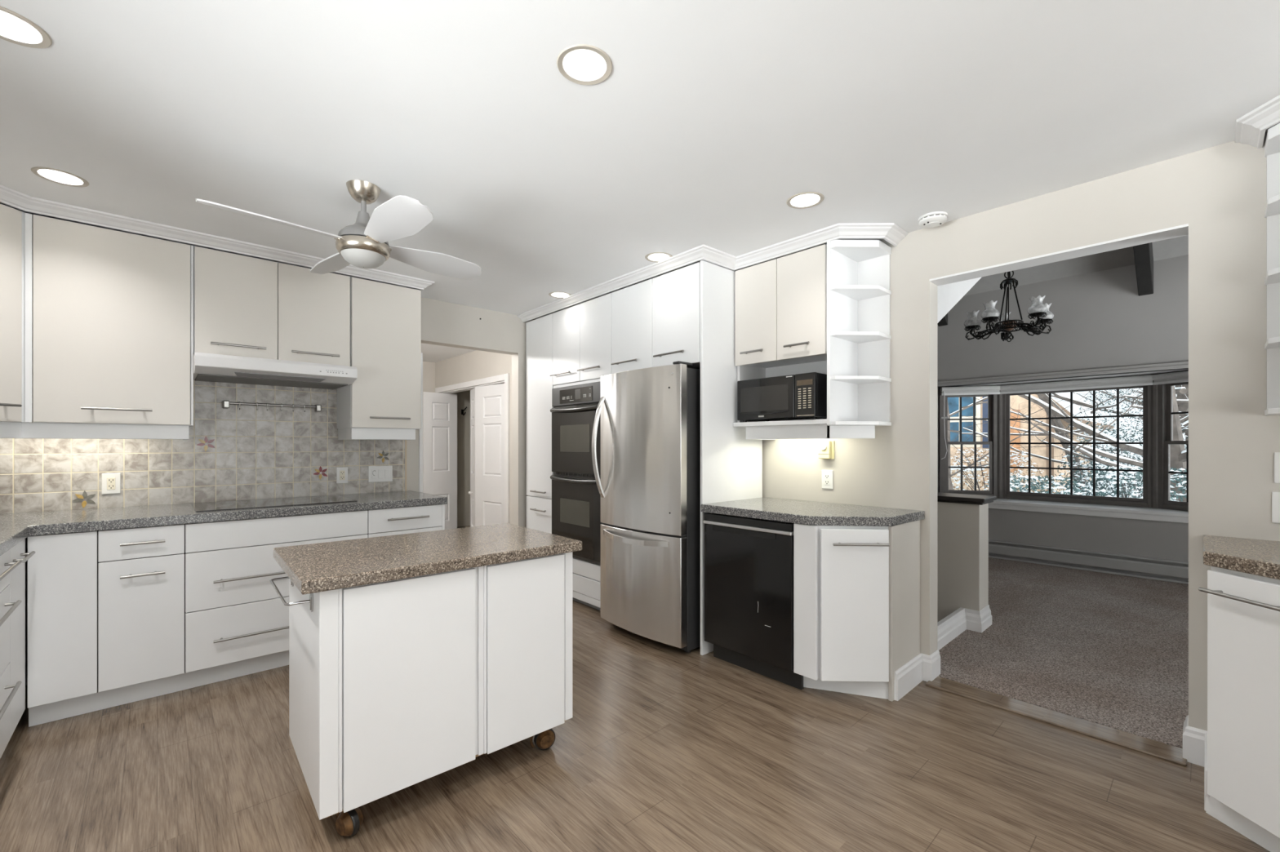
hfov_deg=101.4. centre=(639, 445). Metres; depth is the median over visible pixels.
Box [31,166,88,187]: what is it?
recessed light
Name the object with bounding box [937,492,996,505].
cap
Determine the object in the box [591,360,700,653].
fridge
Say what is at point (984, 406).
shutter
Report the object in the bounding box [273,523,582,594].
island countertop
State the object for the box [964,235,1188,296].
ceiling
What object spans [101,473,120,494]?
wall outlet
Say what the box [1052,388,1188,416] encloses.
bare tree
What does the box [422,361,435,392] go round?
wall
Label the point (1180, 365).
trim
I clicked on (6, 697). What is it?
base cabinet
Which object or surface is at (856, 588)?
base cabinet
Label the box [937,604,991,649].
baseboard
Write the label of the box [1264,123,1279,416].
corner shelf
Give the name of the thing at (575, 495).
double oven
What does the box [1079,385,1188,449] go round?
bare tree
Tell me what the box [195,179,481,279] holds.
ceiling fan
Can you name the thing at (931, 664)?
baseboard
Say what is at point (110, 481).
receptacle
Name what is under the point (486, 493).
bifold door
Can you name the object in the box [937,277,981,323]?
wall
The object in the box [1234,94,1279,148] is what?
crown molding
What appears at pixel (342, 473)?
receptacle
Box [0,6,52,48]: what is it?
recessed light
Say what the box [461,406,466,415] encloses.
coat hook
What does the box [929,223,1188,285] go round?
trim opening
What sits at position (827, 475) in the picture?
wall outlet
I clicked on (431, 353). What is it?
ceiling
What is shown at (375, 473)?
switch plate
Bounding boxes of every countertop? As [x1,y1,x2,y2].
[0,490,447,555]
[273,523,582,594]
[701,497,924,526]
[1202,534,1279,579]
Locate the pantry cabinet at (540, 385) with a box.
[526,313,554,533]
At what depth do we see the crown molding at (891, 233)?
3.18 m
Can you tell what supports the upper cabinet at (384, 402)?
attached to the wall at (443, 323)
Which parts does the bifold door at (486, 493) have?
door, raised panel, raised panel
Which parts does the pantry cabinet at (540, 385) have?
handle, handle, door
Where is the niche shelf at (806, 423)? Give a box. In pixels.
[733,418,826,427]
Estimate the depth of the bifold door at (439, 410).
7.67 m
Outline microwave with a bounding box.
[737,372,826,422]
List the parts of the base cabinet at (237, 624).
drawer, handle, handle, drawer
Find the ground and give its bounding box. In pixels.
[1072,462,1142,497]
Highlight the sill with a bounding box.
[988,497,1188,517]
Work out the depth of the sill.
5.31 m
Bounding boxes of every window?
[938,385,997,497]
[1002,374,1151,507]
[1157,370,1188,511]
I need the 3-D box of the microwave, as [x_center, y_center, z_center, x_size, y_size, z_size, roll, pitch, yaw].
[0.911,-0.275,3.223,0.330,0.263,0.553,0,0,-43]
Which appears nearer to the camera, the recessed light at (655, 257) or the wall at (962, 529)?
the recessed light at (655, 257)
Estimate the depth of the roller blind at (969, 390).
6.19 m
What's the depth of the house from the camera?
20.05 m
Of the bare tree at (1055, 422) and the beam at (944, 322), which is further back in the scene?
the bare tree at (1055, 422)
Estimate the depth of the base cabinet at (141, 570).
2.56 m
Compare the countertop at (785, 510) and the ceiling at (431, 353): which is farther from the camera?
the ceiling at (431, 353)
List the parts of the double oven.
handle, handle, oven door, control panel, oven door, trim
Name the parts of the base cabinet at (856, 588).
door, handle, panel, moulding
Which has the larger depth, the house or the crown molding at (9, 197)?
the house
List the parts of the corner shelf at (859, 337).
panel, shelf, shelf, shelf, shelf, shelf, panel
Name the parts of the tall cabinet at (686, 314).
handle, door, handle, door, panel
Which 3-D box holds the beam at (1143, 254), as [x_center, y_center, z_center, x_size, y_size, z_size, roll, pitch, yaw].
[3.439,-2.797,3.720,3.700,2.747,0.105,0,0,-43]
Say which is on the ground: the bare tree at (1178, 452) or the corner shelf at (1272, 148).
the bare tree at (1178, 452)
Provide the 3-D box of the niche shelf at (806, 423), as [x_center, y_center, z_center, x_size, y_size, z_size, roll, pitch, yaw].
[0.937,-0.130,3.228,0.346,0.027,0.639,0,0,-43]
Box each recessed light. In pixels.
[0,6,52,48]
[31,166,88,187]
[548,291,570,298]
[556,44,612,84]
[644,252,671,262]
[786,191,824,208]
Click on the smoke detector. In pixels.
(932, 220)
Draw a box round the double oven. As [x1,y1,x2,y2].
[550,381,603,564]
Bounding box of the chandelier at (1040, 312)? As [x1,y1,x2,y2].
[964,271,1053,342]
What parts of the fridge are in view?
handle, handle, door, freezer drawer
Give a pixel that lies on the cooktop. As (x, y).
(304, 500)
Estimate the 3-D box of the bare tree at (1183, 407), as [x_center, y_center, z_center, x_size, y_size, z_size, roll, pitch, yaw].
[18.531,-5.079,17.814,11.121,14.086,13.875,0,0,-36]
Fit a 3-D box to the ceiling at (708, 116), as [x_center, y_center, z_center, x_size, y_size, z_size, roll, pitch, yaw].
[1.528,-1.171,-0.190,4.150,0.001,10.850,0,0,-43]
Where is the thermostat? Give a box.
[818,440,834,459]
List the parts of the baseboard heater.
rail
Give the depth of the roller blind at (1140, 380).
5.58 m
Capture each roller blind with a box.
[941,385,999,459]
[1000,374,1153,394]
[1151,370,1188,385]
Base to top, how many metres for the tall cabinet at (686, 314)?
2.384 m
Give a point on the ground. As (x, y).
(1095, 462)
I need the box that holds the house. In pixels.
[947,391,1114,493]
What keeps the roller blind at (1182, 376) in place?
attached to the window at (1165, 392)
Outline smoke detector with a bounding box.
[918,211,947,228]
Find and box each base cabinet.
[0,549,22,758]
[8,538,35,738]
[26,530,98,727]
[97,524,184,710]
[184,510,368,689]
[367,504,444,537]
[793,520,922,701]
[1198,566,1279,851]
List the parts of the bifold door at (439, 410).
raised panel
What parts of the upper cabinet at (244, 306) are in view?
door, handle, door, handle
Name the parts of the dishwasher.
control panel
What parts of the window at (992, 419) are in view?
sash, sash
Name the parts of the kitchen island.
panel, panel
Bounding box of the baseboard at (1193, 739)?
[1182,715,1207,767]
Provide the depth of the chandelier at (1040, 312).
4.21 m
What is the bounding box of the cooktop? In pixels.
[191,494,357,512]
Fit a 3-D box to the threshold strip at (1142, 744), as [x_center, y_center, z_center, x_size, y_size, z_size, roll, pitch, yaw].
[1.884,1.264,2.466,0.143,0.011,0.957,0,0,-43]
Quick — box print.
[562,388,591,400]
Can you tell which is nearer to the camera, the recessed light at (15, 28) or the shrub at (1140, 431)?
the recessed light at (15, 28)
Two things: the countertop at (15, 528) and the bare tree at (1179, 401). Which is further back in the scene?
the bare tree at (1179, 401)
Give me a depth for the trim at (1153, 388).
5.20 m
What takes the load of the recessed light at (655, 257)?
in the ceiling at (708, 116)
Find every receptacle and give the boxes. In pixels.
[106,477,115,489]
[339,470,345,479]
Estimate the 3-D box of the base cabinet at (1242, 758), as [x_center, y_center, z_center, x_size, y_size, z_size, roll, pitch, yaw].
[2.533,0.836,1.262,0.661,0.866,1.625,0,0,-43]
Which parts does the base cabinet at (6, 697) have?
drawer, drawer, drawer, handle, handle, handle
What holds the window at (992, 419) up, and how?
in the wall at (1100, 319)
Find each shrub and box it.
[950,448,1046,493]
[984,474,1089,495]
[1054,426,1186,497]
[1062,388,1187,497]
[1072,465,1186,502]
[1086,387,1186,475]
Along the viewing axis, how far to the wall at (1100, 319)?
5.32 m
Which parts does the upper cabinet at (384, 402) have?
handle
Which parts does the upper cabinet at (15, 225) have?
door, handle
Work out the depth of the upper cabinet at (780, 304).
3.11 m
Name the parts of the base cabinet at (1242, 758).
moulding, handle, drawer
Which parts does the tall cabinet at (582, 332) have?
handle, door, rail, drawer, drawer, handle, door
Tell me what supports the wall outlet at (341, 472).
attached to the tile backsplash
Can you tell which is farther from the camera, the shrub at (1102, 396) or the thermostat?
the shrub at (1102, 396)
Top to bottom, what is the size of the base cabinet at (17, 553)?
0.864 m
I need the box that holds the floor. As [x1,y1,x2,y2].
[0,525,1270,851]
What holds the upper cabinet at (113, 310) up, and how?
attached to the wall at (443, 323)
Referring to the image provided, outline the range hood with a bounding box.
[193,352,357,389]
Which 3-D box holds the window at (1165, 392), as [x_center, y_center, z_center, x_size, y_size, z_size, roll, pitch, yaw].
[5.211,-0.038,4.879,0.090,1.325,0.659,0,0,-12]
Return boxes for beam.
[937,313,947,326]
[1133,242,1153,296]
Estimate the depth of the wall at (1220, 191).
2.15 m
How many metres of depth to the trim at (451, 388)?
6.30 m
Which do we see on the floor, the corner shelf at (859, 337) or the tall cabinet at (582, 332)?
the tall cabinet at (582, 332)
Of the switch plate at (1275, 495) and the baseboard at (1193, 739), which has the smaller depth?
the switch plate at (1275, 495)
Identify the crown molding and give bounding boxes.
[0,184,435,290]
[516,222,907,322]
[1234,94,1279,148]
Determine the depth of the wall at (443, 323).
4.57 m
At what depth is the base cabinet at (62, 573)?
2.39 m
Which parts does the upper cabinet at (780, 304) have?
handle, door, handle, door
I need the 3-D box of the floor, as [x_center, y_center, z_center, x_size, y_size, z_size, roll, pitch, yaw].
[1.683,1.303,2.468,8.180,0.092,14.850,0,0,-43]
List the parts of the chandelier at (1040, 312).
lamp shade, arm, lamp shade, arm, lamp shade, arm, crown, arm, arm, lamp shade, lamp shade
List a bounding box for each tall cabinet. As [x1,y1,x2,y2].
[550,293,611,610]
[610,260,762,655]
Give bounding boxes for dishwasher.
[702,512,803,689]
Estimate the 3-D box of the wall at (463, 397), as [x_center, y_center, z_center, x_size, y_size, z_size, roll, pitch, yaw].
[-1.898,-0.031,7.428,0.830,2.600,2.500,0,0,-43]
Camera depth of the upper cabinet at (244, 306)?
3.15 m
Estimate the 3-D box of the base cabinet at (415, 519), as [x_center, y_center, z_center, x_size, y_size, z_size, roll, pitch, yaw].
[-1.730,0.836,3.658,0.484,0.866,0.732,0,0,-43]
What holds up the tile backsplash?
attached to the wall at (443, 323)
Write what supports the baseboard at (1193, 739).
attached to the wall at (1220, 191)
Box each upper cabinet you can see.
[0,204,32,438]
[20,214,193,439]
[193,245,350,366]
[337,276,421,439]
[733,244,875,439]
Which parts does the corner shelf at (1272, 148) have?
shelf, shelf, shelf, shelf, shelf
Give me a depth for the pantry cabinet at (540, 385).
4.57 m
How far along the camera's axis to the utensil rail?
3.44 m
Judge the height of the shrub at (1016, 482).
1.560 m
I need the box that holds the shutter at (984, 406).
[982,396,988,448]
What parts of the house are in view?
pane, pane, pane, pane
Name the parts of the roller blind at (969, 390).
cord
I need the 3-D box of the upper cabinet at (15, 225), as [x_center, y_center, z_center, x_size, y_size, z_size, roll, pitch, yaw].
[-3.159,-0.574,2.308,0.636,1.083,0.782,0,0,-43]
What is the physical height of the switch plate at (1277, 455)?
0.114 m
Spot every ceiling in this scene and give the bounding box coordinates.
[0,0,1279,319]
[421,342,475,362]
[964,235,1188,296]
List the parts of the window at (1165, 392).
sash, sash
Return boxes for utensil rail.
[222,400,321,412]
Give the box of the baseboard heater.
[988,539,1188,584]
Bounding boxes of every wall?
[25,297,535,685]
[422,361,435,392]
[435,350,511,524]
[452,390,470,527]
[762,131,1279,731]
[937,254,1188,562]
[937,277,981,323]
[937,502,988,622]
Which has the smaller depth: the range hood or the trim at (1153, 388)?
the range hood
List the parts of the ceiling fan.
blade, blade, lamp shade, blade, blade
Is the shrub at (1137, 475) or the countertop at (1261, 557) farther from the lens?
the shrub at (1137, 475)
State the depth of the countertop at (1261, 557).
1.72 m
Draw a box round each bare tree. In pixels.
[947,396,1042,489]
[952,391,1142,494]
[953,386,1188,502]
[1036,384,1188,493]
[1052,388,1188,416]
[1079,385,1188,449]
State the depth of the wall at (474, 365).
6.89 m
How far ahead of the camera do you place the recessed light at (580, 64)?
1.66 m
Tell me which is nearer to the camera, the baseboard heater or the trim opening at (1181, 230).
the trim opening at (1181, 230)
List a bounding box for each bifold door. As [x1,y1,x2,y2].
[422,391,457,529]
[468,383,504,527]
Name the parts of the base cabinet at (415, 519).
drawer, handle, panel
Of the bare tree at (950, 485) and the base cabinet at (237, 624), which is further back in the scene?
the bare tree at (950, 485)
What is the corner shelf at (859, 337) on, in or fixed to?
attached to the wall at (1220, 191)
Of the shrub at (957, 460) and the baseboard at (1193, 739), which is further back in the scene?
the shrub at (957, 460)
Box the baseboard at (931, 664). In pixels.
[921,649,940,681]
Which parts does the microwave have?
door, control panel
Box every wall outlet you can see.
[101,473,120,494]
[336,466,347,483]
[822,470,833,488]
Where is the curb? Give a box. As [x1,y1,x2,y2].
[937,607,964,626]
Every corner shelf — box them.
[826,240,891,426]
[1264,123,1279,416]
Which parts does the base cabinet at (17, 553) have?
door, handle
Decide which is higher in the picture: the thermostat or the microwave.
the microwave
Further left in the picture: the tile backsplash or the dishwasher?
the tile backsplash
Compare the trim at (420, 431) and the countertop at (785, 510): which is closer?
the countertop at (785, 510)
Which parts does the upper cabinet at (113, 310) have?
handle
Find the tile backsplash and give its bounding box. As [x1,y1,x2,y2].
[0,380,406,514]
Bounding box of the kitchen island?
[269,523,582,837]
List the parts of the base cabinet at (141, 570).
drawer, handle, handle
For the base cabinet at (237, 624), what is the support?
on the floor
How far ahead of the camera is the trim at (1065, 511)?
5.23 m
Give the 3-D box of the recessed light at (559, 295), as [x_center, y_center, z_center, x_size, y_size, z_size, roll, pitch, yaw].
[-0.624,-1.229,4.088,0.172,0.124,0.172,0,0,-43]
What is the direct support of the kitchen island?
on the floor
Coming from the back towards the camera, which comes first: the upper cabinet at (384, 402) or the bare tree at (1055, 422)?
the bare tree at (1055, 422)
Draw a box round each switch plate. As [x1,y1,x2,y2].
[368,466,392,482]
[1271,491,1279,523]
[1274,452,1279,483]
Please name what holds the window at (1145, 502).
in the wall at (1100, 319)
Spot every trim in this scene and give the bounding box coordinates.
[418,352,422,493]
[435,373,509,523]
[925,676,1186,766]
[937,361,1188,386]
[988,503,1188,523]
[997,373,1158,508]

